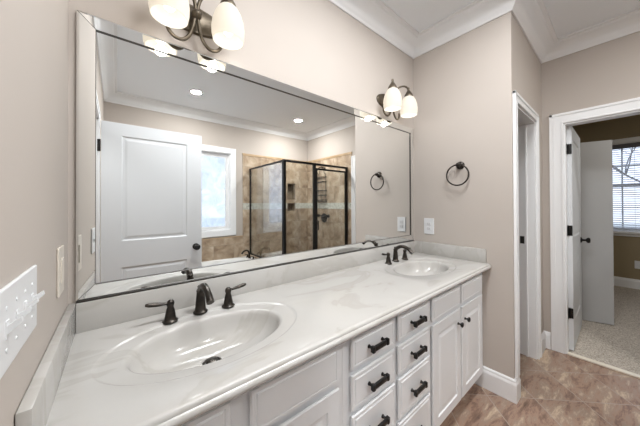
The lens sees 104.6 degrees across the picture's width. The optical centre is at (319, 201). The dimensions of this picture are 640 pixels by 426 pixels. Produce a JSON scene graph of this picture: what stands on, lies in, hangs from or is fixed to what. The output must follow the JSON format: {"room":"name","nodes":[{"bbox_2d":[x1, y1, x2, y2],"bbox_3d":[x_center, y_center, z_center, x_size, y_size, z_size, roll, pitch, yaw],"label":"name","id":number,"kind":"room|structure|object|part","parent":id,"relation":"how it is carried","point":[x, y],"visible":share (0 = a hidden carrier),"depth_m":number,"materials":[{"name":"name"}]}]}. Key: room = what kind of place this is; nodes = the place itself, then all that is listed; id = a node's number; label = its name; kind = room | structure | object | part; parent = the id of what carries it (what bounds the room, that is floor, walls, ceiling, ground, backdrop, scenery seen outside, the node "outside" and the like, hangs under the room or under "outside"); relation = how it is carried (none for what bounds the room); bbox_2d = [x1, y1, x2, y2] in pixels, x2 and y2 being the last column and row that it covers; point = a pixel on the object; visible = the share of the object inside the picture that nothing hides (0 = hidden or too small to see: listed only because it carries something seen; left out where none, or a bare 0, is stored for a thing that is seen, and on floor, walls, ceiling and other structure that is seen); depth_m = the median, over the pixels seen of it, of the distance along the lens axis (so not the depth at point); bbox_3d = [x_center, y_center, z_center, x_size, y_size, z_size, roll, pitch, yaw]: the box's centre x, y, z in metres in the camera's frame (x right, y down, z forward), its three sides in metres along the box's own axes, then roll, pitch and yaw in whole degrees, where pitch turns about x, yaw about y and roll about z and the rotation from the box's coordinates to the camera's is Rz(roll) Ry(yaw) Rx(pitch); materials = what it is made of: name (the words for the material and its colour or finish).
{"room":"bathroom","nodes":[
{"label":"bathroom","id":0,"kind":"room"},
{"bbox_2d":[0,0,68,425],"bbox_3d":[0.045,-0.043,-0.349,0.120,2.750,3.200,0,-1,-39],"label":"wall","id":1,"kind":"structure","parent":0,"point":[33,33],"depth_m":0.49,"materials":[{"name":"beige paint"}]},
{"bbox_2d":[0,265,44,378],"bbox_3d":[-0.485,0.182,0.408,0.022,0.120,0.212,0,-1,-39],"label":"light switch","id":2,"kind":"object","parent":1,"relation":"attached to","point":[19,299],"visible":1,"depth_m":0.39,"materials":[{"name":"white plastic"}]},
{"bbox_2d":[56,245,63,297],"bbox_3d":[-0.738,0.195,0.706,0.009,0.135,0.080,0,-1,-39],"label":"outlet","id":3,"kind":"object","parent":1,"relation":"attached to","point":[60,250],"visible":1,"depth_m":0.68,"materials":[{"name":"beige plastic"}]},
{"bbox_2d":[61,257,63,282],"bbox_3d":[-0.737,0.195,0.707,0.004,0.068,0.034,0,-1,-39],"label":"receptacle","id":4,"kind":"object","parent":3,"relation":"attached to","point":[62,258],"depth_m":0.70,"materials":[{"name":"beige plastic"}]},
{"bbox_2d":[68,0,413,303],"bbox_3d":[-0.040,-0.029,1.575,2.191,2.750,0.120,0,-1,-39],"label":"wall","id":5,"kind":"structure","parent":0,"point":[313,46],"depth_m":1.40,"materials":[{"name":"beige paint"}]},
{"bbox_2d":[148,0,244,52],"bbox_3d":[-0.493,-0.786,1.008,0.349,0.260,0.192,0,-1,-39],"label":"wall sconce","id":6,"kind":"object","parent":5,"relation":"attached to","point":[225,27],"visible":1,"depth_m":1.01,"materials":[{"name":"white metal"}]},
{"bbox_3d":[-0.557,-0.757,0.917,0.133,0.148,0.133,0,-1,-39],"label":"lamp shade","id":7,"kind":"part","parent":6,"relation":"part of","materials":[{"name":"white glass"}]},
{"bbox_3d":[-0.557,-0.753,0.917,0.044,0.095,0.044,0,-1,-39],"label":"bulb","id":8,"kind":"part","parent":6,"relation":"part of","materials":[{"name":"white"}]},
{"bbox_3d":[-0.544,-0.786,0.983,0.118,0.260,0.097,0,-1,-39],"label":"arm","id":9,"kind":"part","parent":6,"relation":"part of","materials":[{"name":"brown metal"}]},
{"bbox_3d":[-0.458,-0.786,1.053,0.118,0.260,0.097,0,-1,-39],"label":"arm","id":10,"kind":"part","parent":6,"relation":"part of","materials":[{"name":"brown metal"}]},
{"bbox_3d":[-0.391,-0.757,1.054,0.133,0.148,0.133,0,-1,-39],"label":"lamp shade","id":11,"kind":"part","parent":6,"relation":"part of","materials":[{"name":"white glass"}]},
{"bbox_3d":[-0.391,-0.752,1.054,0.044,0.095,0.044,0,-1,-39],"label":"bulb","id":12,"kind":"part","parent":6,"relation":"part of","materials":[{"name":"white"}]},
{"bbox_2d":[76,10,413,302],"bbox_3d":[0.001,-0.154,1.523,2.148,0.998,0.014,0,-1,-39],"label":"wall mirror","id":13,"kind":"object","parent":5,"relation":"attached to","point":[192,166],"visible":1,"depth_m":1.11,"materials":[{"name":"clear mirror"}]},
{"bbox_2d":[76,241,414,333],"bbox_3d":[0.006,0.396,1.517,2.149,0.101,0.019,0,-1,-39],"label":"backsplash","id":14,"kind":"structure","parent":5,"relation":"attached to","point":[105,312],"depth_m":1.11,"materials":[{"name":"stone"}]},
{"bbox_2d":[376,79,417,119],"bbox_3d":[0.596,-0.784,1.904,0.349,0.260,0.192,0,-1,-39],"label":"wall sconce","id":15,"kind":"object","parent":5,"relation":"attached to","point":[391,101],"visible":1,"depth_m":1.89,"materials":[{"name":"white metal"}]},
{"bbox_3d":[0.546,-0.784,1.878,0.118,0.260,0.097,0,-1,-39],"label":"arm","id":16,"kind":"part","parent":15,"relation":"part of","materials":[{"name":"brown metal"}]},
{"bbox_3d":[0.532,-0.755,1.812,0.133,0.148,0.133,0,-1,-39],"label":"lamp shade","id":17,"kind":"part","parent":15,"relation":"part of","materials":[{"name":"white glass"}]},
{"bbox_3d":[0.631,-0.784,1.949,0.118,0.260,0.097,0,-1,-39],"label":"arm","id":18,"kind":"part","parent":15,"relation":"part of","materials":[{"name":"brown metal"}]},
{"bbox_3d":[0.699,-0.755,1.950,0.133,0.148,0.133,0,-1,-39],"label":"lamp shade","id":19,"kind":"part","parent":15,"relation":"part of","materials":[{"name":"white glass"}]},
{"bbox_2d":[413,12,514,378],"bbox_3d":[0.788,-0.027,2.361,0.087,2.750,1.717,0,-1,-39],"label":"wall","id":20,"kind":"structure","parent":0,"point":[463,87],"depth_m":1.84,"materials":[{"name":"beige paint"}]},
{"bbox_2d":[424,218,433,234],"bbox_3d":[0.929,0.209,2.113,0.009,0.135,0.086,0,-1,-39],"label":"outlet","id":21,"kind":"object","parent":20,"relation":"attached to","point":[428,222],"visible":1,"depth_m":2.11,"materials":[{"name":"white plastic"}]},
{"bbox_2d":[446,161,468,185],"bbox_3d":[1.065,-0.216,1.908,0.060,0.191,0.169,0,-1,-39],"label":"towel ring","id":22,"kind":"object","parent":20,"relation":"attached to","point":[460,165],"visible":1,"depth_m":1.90,"materials":[{"name":"brown metal"}]},
{"bbox_2d":[328,0,639,63],"bbox_3d":[1.319,-1.357,0.712,3.190,0.116,2.960,0,-1,-39],"label":"crown molding","id":23,"kind":"structure","parent":20,"relation":"attached to","point":[532,16],"depth_m":1.91,"materials":[{"name":"white paint"}]},
{"bbox_2d":[475,366,520,403],"bbox_3d":[1.258,1.267,1.772,0.103,0.150,0.264,0,-1,-39],"label":"baseboard","id":24,"kind":"structure","parent":20,"relation":"attached to","point":[509,388],"depth_m":1.71,"materials":[{"name":"white paint"}]},
{"bbox_2d":[381,0,639,37],"bbox_3d":[1.998,-1.464,1.310,8.000,0.100,4.900,0,-1,-39],"label":"ceiling","id":25,"kind":"structure","parent":0,"point":[567,17],"depth_m":1.82,"materials":[{"name":"white paint"}]},
{"bbox_2d":[514,18,543,333],"bbox_3d":[1.683,-0.033,2.060,0.912,2.750,0.115,0,-1,-39],"label":"wall","id":26,"kind":"structure","parent":0,"point":[527,64],"depth_m":2.06,"materials":[{"name":"beige paint"}]},
{"bbox_2d":[512,90,541,378],"bbox_3d":[1.579,0.294,1.957,0.762,2.097,0.137,0,-1,-39],"label":"door frame","id":27,"kind":"structure","parent":26,"relation":"attached to","point":[526,124],"depth_m":2.13,"materials":[{"name":"white paint"}]},
{"bbox_2d":[520,236,523,243],"bbox_3d":[1.782,0.335,2.181,0.002,0.065,0.030,0,-1,-39],"label":"strike plate","id":28,"kind":"object","parent":27,"relation":"attached to","point":[521,237],"visible":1,"depth_m":2.18,"materials":[{"name":"black metal"}]},
{"bbox_2d":[440,286,639,425],"bbox_3d":[2.009,1.384,1.291,8.000,0.104,4.900,0,-1,-39],"label":"floor","id":29,"kind":"structure","parent":0,"point":[558,389],"depth_m":1.78,"materials":[{"name":"tile"}]},
{"bbox_2d":[181,344,341,425],"bbox_3d":[-0.361,0.912,0.839,0.760,0.860,0.570,0,-1,-39],"label":"vanity cabinet","id":30,"kind":"object","parent":29,"relation":"on","point":[309,393],"visible":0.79,"depth_m":0.75,"materials":[{"name":"white paint"}]},
{"bbox_2d":[15,240,490,425],"bbox_3d":[0.188,0.455,1.296,2.189,0.225,0.591,0,-1,-39],"label":"countertop","id":31,"kind":"structure","parent":30,"relation":"on","point":[111,361],"depth_m":0.87,"materials":[{"name":"stone"}]},
{"bbox_2d":[145,283,245,324],"bbox_3d":[-0.445,0.379,0.954,0.370,0.131,0.174,0,-1,-39],"label":"faucet","id":32,"kind":"object","parent":31,"relation":"on","point":[203,291],"visible":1,"depth_m":0.95,"materials":[{"name":"brown metal"}]},
{"bbox_3d":[-0.587,0.371,0.897,0.078,0.022,0.016,0,-1,-39],"label":"lever","id":33,"kind":"part","parent":32,"relation":"part of","materials":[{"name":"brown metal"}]},
{"bbox_3d":[-0.558,0.405,0.922,0.053,0.081,0.053,0,-1,-39],"label":"handle","id":34,"kind":"part","parent":32,"relation":"part of","materials":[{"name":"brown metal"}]},
{"bbox_3d":[-0.445,0.379,0.954,0.055,0.131,0.174,0,-1,-39],"label":"spout","id":35,"kind":"part","parent":32,"relation":"part of","materials":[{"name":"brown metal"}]},
{"bbox_3d":[-0.392,0.405,1.058,0.053,0.081,0.053,0,-1,-39],"label":"handle","id":36,"kind":"part","parent":32,"relation":"part of","materials":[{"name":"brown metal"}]},
{"bbox_3d":[-0.361,0.372,1.082,0.078,0.022,0.016,0,-1,-39],"label":"lever","id":37,"kind":"part","parent":32,"relation":"part of","materials":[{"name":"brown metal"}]},
{"bbox_2d":[382,245,413,264],"bbox_3d":[0.607,0.381,1.818,0.370,0.131,0.174,0,-1,-39],"label":"faucet","id":38,"kind":"object","parent":31,"relation":"on","point":[405,248],"visible":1,"depth_m":1.84,"materials":[{"name":"brown metal"}]},
{"bbox_3d":[0.494,0.406,1.787,0.053,0.081,0.053,0,-1,-39],"label":"handle","id":39,"kind":"part","parent":38,"relation":"part of","materials":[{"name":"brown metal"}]},
{"bbox_3d":[0.607,0.381,1.818,0.055,0.131,0.174,0,-1,-39],"label":"spout","id":40,"kind":"part","parent":38,"relation":"part of","materials":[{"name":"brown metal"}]},
{"bbox_3d":[0.659,0.407,1.923,0.053,0.081,0.053,0,-1,-39],"label":"handle","id":41,"kind":"part","parent":38,"relation":"part of","materials":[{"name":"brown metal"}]},
{"bbox_3d":[-0.070,0.934,0.763,0.348,0.560,0.018,0,-1,-39],"label":"door","id":42,"kind":"part","parent":30,"relation":"part of","materials":[{"name":"white paint"}]},
{"bbox_2d":[342,318,394,425],"bbox_3d":[0.057,0.912,1.182,0.318,0.860,0.571,0,-1,-39],"label":"drawers","id":43,"kind":"object","parent":29,"relation":"on","point":[368,358],"visible":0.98,"depth_m":0.97,"materials":[{"name":"white paint"}]},
{"bbox_3d":[0.217,0.565,1.001,0.272,0.120,0.020,0,-1,-39],"label":"drawer","id":44,"kind":"part","parent":43,"relation":"part of","materials":[{"name":"white paint"}]},
{"bbox_3d":[0.218,0.709,1.000,0.272,0.131,0.020,0,-1,-39],"label":"drawer","id":45,"kind":"part","parent":43,"relation":"part of","materials":[{"name":"white paint"}]},
{"bbox_3d":[0.218,0.882,0.999,0.272,0.178,0.020,0,-1,-39],"label":"drawer","id":46,"kind":"part","parent":43,"relation":"part of","materials":[{"name":"white paint"}]},
{"bbox_3d":[0.234,0.711,0.981,0.104,0.025,0.033,0,-1,-39],"label":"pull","id":47,"kind":"part","parent":43,"relation":"part of","materials":[{"name":"black metal"}]},
{"bbox_3d":[0.233,0.566,0.982,0.104,0.025,0.033,0,-1,-39],"label":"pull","id":48,"kind":"part","parent":43,"relation":"part of","materials":[{"name":"black metal"}]},
{"bbox_3d":[0.234,0.883,0.980,0.104,0.025,0.033,0,-1,-39],"label":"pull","id":49,"kind":"part","parent":43,"relation":"part of","materials":[{"name":"black metal"}]},
{"bbox_2d":[393,300,430,425],"bbox_3d":[0.301,0.913,1.383,0.313,0.860,0.571,0,-1,-39],"label":"vanity cabinet","id":50,"kind":"object","parent":29,"relation":"on","point":[411,346],"visible":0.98,"depth_m":1.17,"materials":[{"name":"white paint"}]},
{"bbox_3d":[0.455,0.565,1.197,0.285,0.120,0.020,0,-1,-39],"label":"drawer","id":51,"kind":"part","parent":50,"relation":"part of","materials":[{"name":"white paint"}]},
{"bbox_3d":[0.456,0.882,1.194,0.285,0.178,0.020,0,-1,-39],"label":"drawer","id":52,"kind":"part","parent":50,"relation":"part of","materials":[{"name":"white paint"}]},
{"bbox_3d":[0.455,0.710,1.196,0.285,0.131,0.020,0,-1,-39],"label":"drawer","id":53,"kind":"part","parent":50,"relation":"part of","materials":[{"name":"white paint"}]},
{"bbox_3d":[0.457,1.102,1.193,0.285,0.227,0.020,0,-1,-39],"label":"drawer","id":54,"kind":"part","parent":50,"relation":"part of","materials":[{"name":"white paint"}]},
{"bbox_3d":[0.470,0.566,1.177,0.104,0.025,0.033,0,-1,-39],"label":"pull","id":55,"kind":"part","parent":50,"relation":"part of","materials":[{"name":"black metal"}]},
{"bbox_3d":[0.472,0.883,1.175,0.104,0.025,0.033,0,-1,-39],"label":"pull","id":56,"kind":"part","parent":50,"relation":"part of","materials":[{"name":"black metal"}]},
{"bbox_3d":[0.471,0.711,1.177,0.104,0.025,0.033,0,-1,-39],"label":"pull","id":57,"kind":"part","parent":50,"relation":"part of","materials":[{"name":"black metal"}]},
{"bbox_2d":[428,273,482,425],"bbox_3d":[0.729,0.914,1.735,0.794,0.860,0.570,0,-1,-39],"label":"vanity cabinet","id":58,"kind":"object","parent":29,"relation":"on","point":[456,335],"visible":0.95,"depth_m":1.46,"materials":[{"name":"white paint"}]},
{"bbox_3d":[0.725,0.936,1.416,0.353,0.560,0.018,0,-1,-39],"label":"door","id":59,"kind":"part","parent":58,"relation":"part of","materials":[{"name":"white paint"}]},
{"bbox_3d":[1.015,0.936,1.655,0.353,0.560,0.018,0,-1,-39],"label":"door","id":60,"kind":"part","parent":58,"relation":"part of","materials":[{"name":"white paint"}]},
{"bbox_2d":[568,352,639,378],"bbox_3d":[2.418,1.332,1.898,0.047,0.014,0.734,0,-1,-39],"label":"threshold","id":61,"kind":"object","parent":29,"relation":"on","point":[569,353],"visible":1,"depth_m":2.01,"materials":[{"name":"white wood"}]},
{"bbox_2d":[541,31,639,332],"bbox_3d":[2.313,-0.035,2.085,0.095,2.750,4.080,0,-1,-39],"label":"wall","id":62,"kind":"structure","parent":0,"point":[608,72],"depth_m":2.12,"materials":[{"name":"beige paint"}]},
{"bbox_2d":[541,331,550,354],"bbox_3d":[2.330,1.263,1.817,0.216,0.150,1.063,0,-1,-39],"label":"baseboard","id":63,"kind":"structure","parent":62,"relation":"attached to","point":[545,336],"depth_m":2.25,"materials":[{"name":"white paint"}]},
{"bbox_2d":[566,126,590,350],"bbox_3d":[2.542,0.322,2.420,0.785,2.012,0.109,0,-1,-39],"label":"door","id":64,"kind":"structure","parent":62,"relation":"in","point":[575,239],"depth_m":2.29,"materials":[{"name":"white paint"}]},
{"bbox_3d":[2.811,0.407,2.617,0.064,0.064,0.074,0,-1,-39],"label":"knob","id":65,"kind":"part","parent":64,"relation":"part of","materials":[{"name":"black metal"}]},
{"bbox_2d":[549,97,639,353],"bbox_3d":[2.439,0.275,1.925,0.123,2.128,0.942,0,-1,-39],"label":"door frame","id":66,"kind":"structure","parent":62,"relation":"attached to","point":[556,144],"depth_m":2.20,"materials":[{"name":"white paint"}]},
{"bbox_2d":[572,114,639,279],"bbox_3d":[5.303,-0.037,3.365,0.120,2.750,3.900,0,-1,-39],"label":"wall","id":67,"kind":"structure","parent":0,"point":[626,249],"depth_m":3.92,"materials":[{"name":"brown paint"}]},
{"bbox_2d":[612,136,639,236],"bbox_3d":[4.893,-0.229,3.849,0.140,1.536,0.974,0,-1,-39],"label":"window","id":68,"kind":"structure","parent":67,"relation":"in","point":[631,139],"depth_m":3.91,"materials":[{"name":"white paint"}]},
{"bbox_2d":[612,142,639,227],"bbox_3d":[4.865,-0.250,3.827,0.040,1.326,0.804,0,-1,-39],"label":"window blinds","id":69,"kind":"object","parent":68,"relation":"attached to","point":[636,144],"visible":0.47,"depth_m":3.88,"materials":[{"name":"grey plastic"}]},
{"bbox_3d":[4.930,-0.576,3.884,0.030,0.678,0.810,0,-1,-39],"label":"sash","id":70,"kind":"part","parent":68,"relation":"part of","materials":[{"name":"white paint"}]},
{"bbox_3d":[4.909,0.090,3.860,0.030,0.734,0.810,0,-1,-39],"label":"sash","id":71,"kind":"part","parent":68,"relation":"part of","materials":[{"name":"white paint"}]},
{"bbox_2d":[613,231,639,234],"bbox_3d":[4.837,0.481,3.797,0.050,0.035,1.074,0,-1,-39],"label":"window sill","id":72,"kind":"structure","parent":67,"relation":"attached to","point":[621,232],"depth_m":3.85,"materials":[{"name":"white paint"}]},
{"bbox_2d":[614,276,639,289],"bbox_3d":[4.174,1.260,2.276,3.005,0.150,3.470,0,-1,-39],"label":"baseboard","id":73,"kind":"structure","parent":67,"relation":"attached to","point":[618,281],"depth_m":3.86,"materials":[{"name":"white paint"}]},
{"bbox_2d":[635,261,639,268],"bbox_3d":[4.874,0.967,3.786,0.006,0.120,0.075,0,-1,-39],"label":"outlet","id":74,"kind":"object","parent":67,"relation":"attached to","point":[637,263],"visible":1,"depth_m":3.79,"materials":[{"name":"white plastic"}]},
{"bbox_3d":[3.032,-0.027,3.660,3.015,2.750,0.100,0,-1,-39],"label":"wall","id":75,"kind":"structure","parent":0,"visible":0},
{"bbox_2d":[580,140,613,324],"bbox_3d":[2.838,0.332,2.898,0.795,2.000,0.035,0,0,33],"label":"door","id":76,"kind":"structure","parent":75,"relation":"in","point":[597,257],"depth_m":2.73,"materials":[{"name":"grey paint"}]},
{"label":"outside","id":77,"kind":"structure","parent":0,"visible":0},
{"bbox_2d":[613,223,639,227],"bbox_3d":[13.244,4.381,-0.572,140.000,0.200,140.000,0,-1,-39],"label":"ground","id":78,"kind":"structure","parent":77,"point":[613,223],"depth_m":46.31,"materials":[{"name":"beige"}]},
{"bbox_2d":[613,147,639,182],"bbox_3d":[13.518,-2.532,9.393,8.009,13.785,11.221,0,0,-26],"label":"bare tree","id":79,"kind":"object","parent":78,"relation":"on","point":[625,173],"visible":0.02,"depth_m":10.60,"materials":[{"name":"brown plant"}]}
]}

